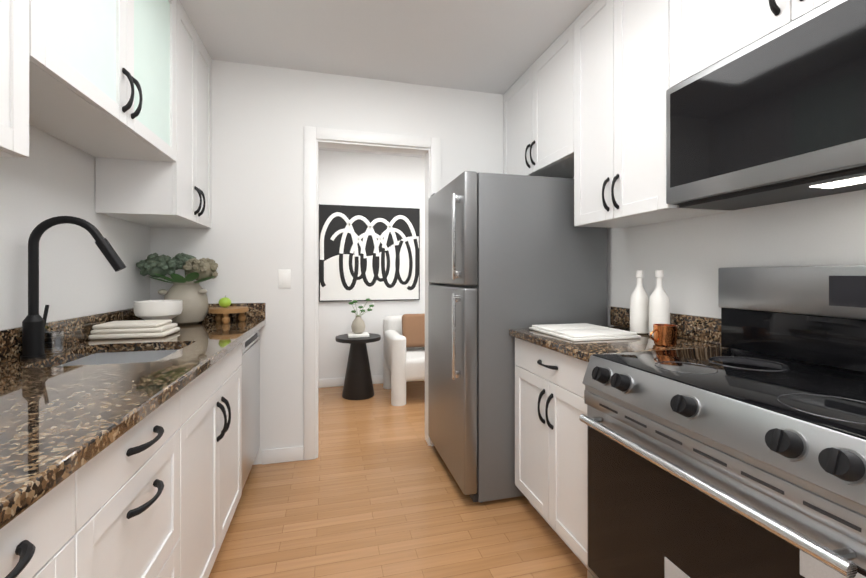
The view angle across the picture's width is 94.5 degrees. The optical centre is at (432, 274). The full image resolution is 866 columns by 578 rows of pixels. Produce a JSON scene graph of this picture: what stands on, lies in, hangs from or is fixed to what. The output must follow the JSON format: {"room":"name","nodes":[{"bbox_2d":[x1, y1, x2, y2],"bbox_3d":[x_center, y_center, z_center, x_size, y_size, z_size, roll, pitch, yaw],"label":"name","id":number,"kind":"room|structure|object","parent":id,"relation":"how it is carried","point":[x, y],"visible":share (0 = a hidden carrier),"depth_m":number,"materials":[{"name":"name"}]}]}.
{"room":"kitchen","nodes":[
{"label":"kitchen","id":0,"kind":"room"},
{"bbox_2d":[0,124,149,329],"bbox_3d":[-1.146,-0.061,0.102,0.100,2.520,4.920,0,0,-14],"label":"wall","id":1,"kind":"structure","parent":0,"point":[51,176],"depth_m":1.59,"materials":[{"name":"paint"}]},
{"bbox_2d":[0,0,28,157],"bbox_3d":[-1.024,-0.800,0.569,0.363,1.038,0.756,0,0,-14],"label":"upper cabinet","id":2,"kind":"object","parent":1,"relation":"attached to","point":[14,78],"visible":1,"depth_m":0.92,"materials":[{"name":"white wood"}]},
{"bbox_2d":[0,308,203,399],"bbox_3d":[-1.147,0.351,1.329,0.502,0.341,2.292,0,0,-14],"label":"backsplash","id":3,"kind":"structure","parent":1,"relation":"attached to","point":[26,339],"depth_m":1.37,"materials":[{"name":"brown stone"}]},
{"bbox_2d":[29,0,175,161],"bbox_3d":[-1.237,-0.924,1.399,0.363,0.788,0.954,0,0,-14],"label":"upper cabinet","id":4,"kind":"object","parent":1,"relation":"attached to","point":[102,78],"visible":0.96,"depth_m":1.39,"materials":[{"name":"white wood"}]},
{"bbox_2d":[95,0,211,227],"bbox_3d":[-1.428,-0.799,2.143,0.363,1.038,0.578,0,0,-14],"label":"upper cabinet","id":5,"kind":"object","parent":1,"relation":"attached to","point":[177,193],"visible":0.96,"depth_m":1.99,"materials":[{"name":"white wood"}]},
{"bbox_2d":[150,60,502,464],"bbox_3d":[-0.447,-0.059,2.759,2.575,2.520,0.120,0,0,-14],"label":"wall","id":6,"kind":"structure","parent":0,"point":[250,242],"depth_m":2.56,"materials":[{"name":"paint"}]},
{"bbox_2d":[204,304,265,319],"bbox_3d":[-1.354,0.233,2.449,0.617,0.104,0.020,0,0,-14],"label":"backsplash","id":7,"kind":"structure","parent":6,"relation":"attached to","point":[256,311],"depth_m":2.49,"materials":[{"name":"brown stone"}]},
{"bbox_2d":[278,269,290,287],"bbox_3d":[-0.950,0.030,2.563,0.075,0.120,0.008,0,0,-14],"label":"light switch","id":8,"kind":"object","parent":6,"relation":"attached to","point":[284,278],"visible":1,"depth_m":2.56,"materials":[{"name":"white plastic"}]},
{"bbox_2d":[262,375,382,464],"bbox_3d":[-0.459,1.156,3.558,4.980,0.090,1.703,0,0,-14],"label":"baseboard","id":9,"kind":"structure","parent":6,"relation":"attached to","point":[281,455],"depth_m":2.57,"materials":[{"name":"paint"}]},
{"bbox_2d":[304,126,440,459],"bbox_3d":[-0.406,0.123,2.769,0.920,2.155,0.155,0,0,-14],"label":"door frame","id":10,"kind":"structure","parent":6,"relation":"attached to","point":[350,138],"depth_m":2.62,"materials":[{"name":"paint"}]},
{"bbox_2d":[318,150,424,378],"bbox_3d":[-0.683,-0.059,4.433,5.200,2.520,0.100,0,0,-14],"label":"wall","id":11,"kind":"structure","parent":0,"point":[362,179],"depth_m":4.37,"materials":[{"name":"paint"}]},
{"bbox_2d":[319,204,419,301],"bbox_3d":[-0.678,-0.221,4.361,1.085,1.025,0.038,0,0,-14],"label":"canvas art","id":12,"kind":"object","parent":11,"relation":"attached to","point":[367,252],"visible":1,"depth_m":4.34},
{"bbox_2d":[179,0,593,157],"bbox_3d":[0.136,-1.340,1.242,5.200,0.040,6.690,0,0,-14],"label":"ceiling","id":13,"kind":"structure","parent":0,"point":[495,46],"depth_m":2.23,"materials":[{"name":"paint"}]},
{"bbox_2d":[208,381,587,577],"bbox_3d":[0.136,1.230,1.240,5.200,0.060,6.690,0,0,-14],"label":"floor","id":14,"kind":"structure","parent":0,"point":[373,490],"depth_m":1.98,"materials":[{"name":"brown wood"}]},
{"bbox_2d":[0,464,91,577],"bbox_3d":[-0.861,0.762,0.424,0.607,0.876,0.396,0,0,-14],"label":"base cabinet","id":15,"kind":"object","parent":14,"relation":"on","point":[54,540],"depth_m":0.64,"materials":[{"name":"wood"}]},
{"bbox_2d":[92,384,195,577],"bbox_3d":[-0.979,0.762,0.884,0.607,0.876,0.554,0,0,-14],"label":"base cabinet","id":16,"kind":"object","parent":14,"relation":"on","point":[129,458],"depth_m":0.98,"materials":[{"name":"wood"}]},
{"bbox_2d":[0,320,265,535],"bbox_3d":[-1.082,0.345,1.346,0.637,0.120,2.292,0,0,-14],"label":"countertop","id":17,"kind":"structure","parent":16,"relation":"on","point":[60,413],"depth_m":0.95,"materials":[{"name":"brown stone"}]},
{"bbox_2d":[45,331,63,353],"bbox_3d":[-1.367,0.246,1.444,0.052,0.075,0.052,0,0,-14],"label":"steel cup","id":18,"kind":"object","parent":17,"relation":"on","point":[54,342],"visible":0.88,"depth_m":1.43,"materials":[{"name":"silver metal"}]},
{"bbox_2d":[20,216,125,359],"bbox_3d":[-1.256,0.041,1.408,0.285,0.488,0.098,0,0,-14],"label":"faucet","id":19,"kind":"object","parent":17,"relation":"on","point":[33,330],"depth_m":1.36,"materials":[{"name":"black metal"}]},
{"bbox_2d":[59,350,177,365],"bbox_3d":[-1.134,0.423,1.462,0.410,0.204,0.470,0,0,-14],"label":"sink","id":20,"kind":"object","parent":17,"relation":"in","point":[93,357],"depth_m":1.64,"materials":[{"name":"silver metal"}]},
{"bbox_2d":[88,319,179,339],"bbox_3d":[-1.369,0.253,1.856,0.290,0.062,0.210,0,0,-14],"label":"folded towel","id":21,"kind":"object","parent":17,"relation":"on","point":[127,329],"visible":0.96,"depth_m":1.77,"materials":[{"name":"white fabric"}]},
{"bbox_2d":[134,300,182,319],"bbox_3d":[-1.421,0.212,2.075,0.210,0.145,0.210,0,0,-14],"label":"pedestal bowl","id":22,"kind":"object","parent":17,"relation":"on","point":[157,309],"visible":0.69,"depth_m":2.00,"materials":[{"name":"white ceramic"}]},
{"bbox_2d":[136,253,217,324],"bbox_3d":[-1.432,0.079,2.264,0.395,0.410,0.283,0,0,-14],"label":"vase","id":23,"kind":"object","parent":17,"relation":"on","point":[189,292],"visible":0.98,"depth_m":2.23,"materials":[{"name":"beige ceramic"}]},
{"bbox_2d":[209,306,248,323],"bbox_3d":[-1.208,0.242,2.373,0.210,0.085,0.210,0,0,-14],"label":"cake stand","id":24,"kind":"object","parent":17,"relation":"on","point":[225,312],"visible":0.98,"depth_m":2.32,"materials":[{"name":"brown wood"}]},
{"bbox_2d":[219,295,230,307],"bbox_3d":[-1.225,0.162,2.358,0.068,0.072,0.068,0,0,-14],"label":"apple","id":25,"kind":"object","parent":24,"relation":"on","point":[225,302],"visible":1,"depth_m":2.34,"materials":[{"name":"green food"}]},
{"bbox_2d":[196,384,243,577],"bbox_3d":[-1.139,0.870,1.507,0.607,0.660,0.839,0,0,-14],"label":"base cabinet","id":26,"kind":"object","parent":14,"relation":"on","point":[220,412],"depth_m":1.55,"materials":[{"name":"wood"}]},
{"bbox_2d":[204,332,259,484],"bbox_3d":[-1.305,0.763,2.157,0.607,0.875,0.609,0,0,-14],"label":"base cabinet","id":27,"kind":"object","parent":14,"relation":"on","point":[243,367],"depth_m":2.15,"materials":[{"name":"wood"}]},
{"bbox_2d":[242,329,259,489],"bbox_3d":[-1.314,0.763,2.184,0.605,0.875,0.554,0,0,-14],"label":"dishwasher","id":28,"kind":"object","parent":27,"relation":"in","point":[251,346],"depth_m":2.23,"materials":[{"name":"metal"}]},
{"bbox_2d":[335,333,380,399],"bbox_3d":[-0.739,0.907,3.964,0.440,0.586,0.440,0,0,-14],"label":"side table","id":29,"kind":"object","parent":14,"relation":"on","point":[358,383],"visible":0.94,"depth_m":3.86,"materials":[{"name":"black wood"}]},
{"bbox_2d":[348,297,373,337],"bbox_3d":[-0.708,0.419,3.956,0.256,0.387,0.170,0,0,-14],"label":"vase","id":30,"kind":"object","parent":29,"relation":"on","point":[358,326],"visible":1,"depth_m":3.92,"materials":[{"name":"ceramic"}]},
{"bbox_2d":[383,315,424,405],"bbox_3d":[-0.118,0.821,4.051,0.695,0.760,0.700,0,0,-14],"label":"armchair","id":31,"kind":"object","parent":14,"relation":"on","point":[402,364],"visible":0.5,"depth_m":3.70,"materials":[{"name":"fabric"}]},
{"bbox_2d":[402,314,424,347],"bbox_3d":[-0.148,0.576,4.115,0.340,0.334,0.152,0,0,-14],"label":"pillow","id":32,"kind":"object","parent":31,"relation":"on","point":[413,329],"visible":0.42,"depth_m":4.06,"materials":[{"name":"orange fabric"}]},
{"bbox_2d":[428,171,606,502],"bbox_3d":[0.452,0.327,2.513,0.895,1.747,0.777,0,0,-14],"label":"fridge","id":33,"kind":"object","parent":14,"relation":"on","point":[506,252],"visible":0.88,"depth_m":2.11,"materials":[{"name":"silver metal"}]},
{"bbox_2d":[515,338,588,569],"bbox_3d":[0.802,0.762,1.834,0.607,0.876,0.675,0,0,-14],"label":"base cabinet","id":34,"kind":"object","parent":14,"relation":"on","point":[550,450],"depth_m":1.72,"materials":[{"name":"wood"}]},
{"bbox_2d":[509,326,730,361],"bbox_3d":[0.787,0.302,1.835,0.637,0.035,0.683,0,0,-14],"label":"countertop","id":35,"kind":"structure","parent":34,"relation":"on","point":[581,350],"depth_m":1.64,"materials":[{"name":"brown stone"}]},
{"bbox_2d":[529,323,640,340],"bbox_3d":[0.706,0.272,1.914,0.340,0.024,0.390,0,0,-14],"label":"open book","id":36,"kind":"object","parent":35,"relation":"on","point":[581,332],"visible":1,"depth_m":1.81,"materials":[{"name":"paper"}]},
{"bbox_2d":[630,270,648,333],"bbox_3d":[0.993,0.133,1.925,0.084,0.302,0.084,0,0,-14],"label":"bottle","id":37,"kind":"object","parent":35,"relation":"on","point":[639,310],"visible":0.96,"depth_m":1.90,"materials":[{"name":"white ceramic"}]},
{"bbox_2d":[649,270,669,336],"bbox_3d":[1.022,0.133,1.809,0.084,0.302,0.084,0,0,-14],"label":"bottle","id":38,"kind":"object","parent":35,"relation":"on","point":[659,307],"visible":0.88,"depth_m":1.78,"materials":[{"name":"white ceramic"}]},
{"bbox_2d":[649,324,677,345],"bbox_3d":[0.915,0.244,1.601,0.117,0.080,0.086,0,0,-14],"label":"copper mug","id":39,"kind":"object","parent":35,"relation":"on","point":[664,334],"visible":1,"depth_m":1.57,"materials":[{"name":"orange metal"}]},
{"bbox_2d":[579,265,865,577],"bbox_3d":[0.915,0.577,1.085,0.688,1.205,0.820,0,0,-14],"label":"range","id":40,"kind":"object","parent":14,"relation":"on","point":[719,462],"visible":1,"depth_m":1.05,"materials":[{"name":"silver metal"}]},
{"bbox_2d":[571,177,865,373],"bbox_3d":[1.445,-0.061,0.767,0.100,2.520,4.920,0,0,-14],"label":"wall","id":41,"kind":"structure","parent":0,"point":[689,257],"depth_m":1.61,"materials":[{"name":"paint"}]},
{"bbox_2d":[503,22,573,177],"bbox_3d":[0.756,-0.977,2.548,0.343,0.682,0.878,0,0,-14],"label":"upper cabinet","id":42,"kind":"object","parent":41,"relation":"attached to","point":[538,117],"visible":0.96,"depth_m":2.41,"materials":[{"name":"white wood"}]},
{"bbox_2d":[574,0,732,227],"bbox_3d":[0.941,-0.783,1.829,0.343,1.070,0.603,0,0,-14],"label":"upper cabinet","id":43,"kind":"object","parent":41,"relation":"attached to","point":[621,67],"visible":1,"depth_m":1.75,"materials":[{"name":"white wood"}]},
{"bbox_2d":[609,306,720,345],"bbox_3d":[1.286,0.232,1.128,0.020,0.104,2.300,0,0,-14],"label":"backsplash","id":44,"kind":"structure","parent":41,"relation":"attached to","point":[704,329],"depth_m":1.74,"materials":[{"name":"brown stone"}]},
{"bbox_2d":[669,0,829,87],"bbox_3d":[1.135,-1.007,1.143,0.307,0.623,0.819,0,0,-14],"label":"upper cabinet","id":45,"kind":"object","parent":41,"relation":"attached to","point":[704,34],"visible":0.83,"depth_m":1.29,"materials":[{"name":"white wood"}]},
{"bbox_2d":[666,0,865,209],"bbox_3d":[1.101,-0.468,1.133,0.377,0.442,0.820,0,0,-14],"label":"microwave","id":46,"kind":"object","parent":45,"relation":"attached to","point":[777,116],"visible":0.98,"depth_m":1.14,"materials":[{"name":"glass"}]}
]}

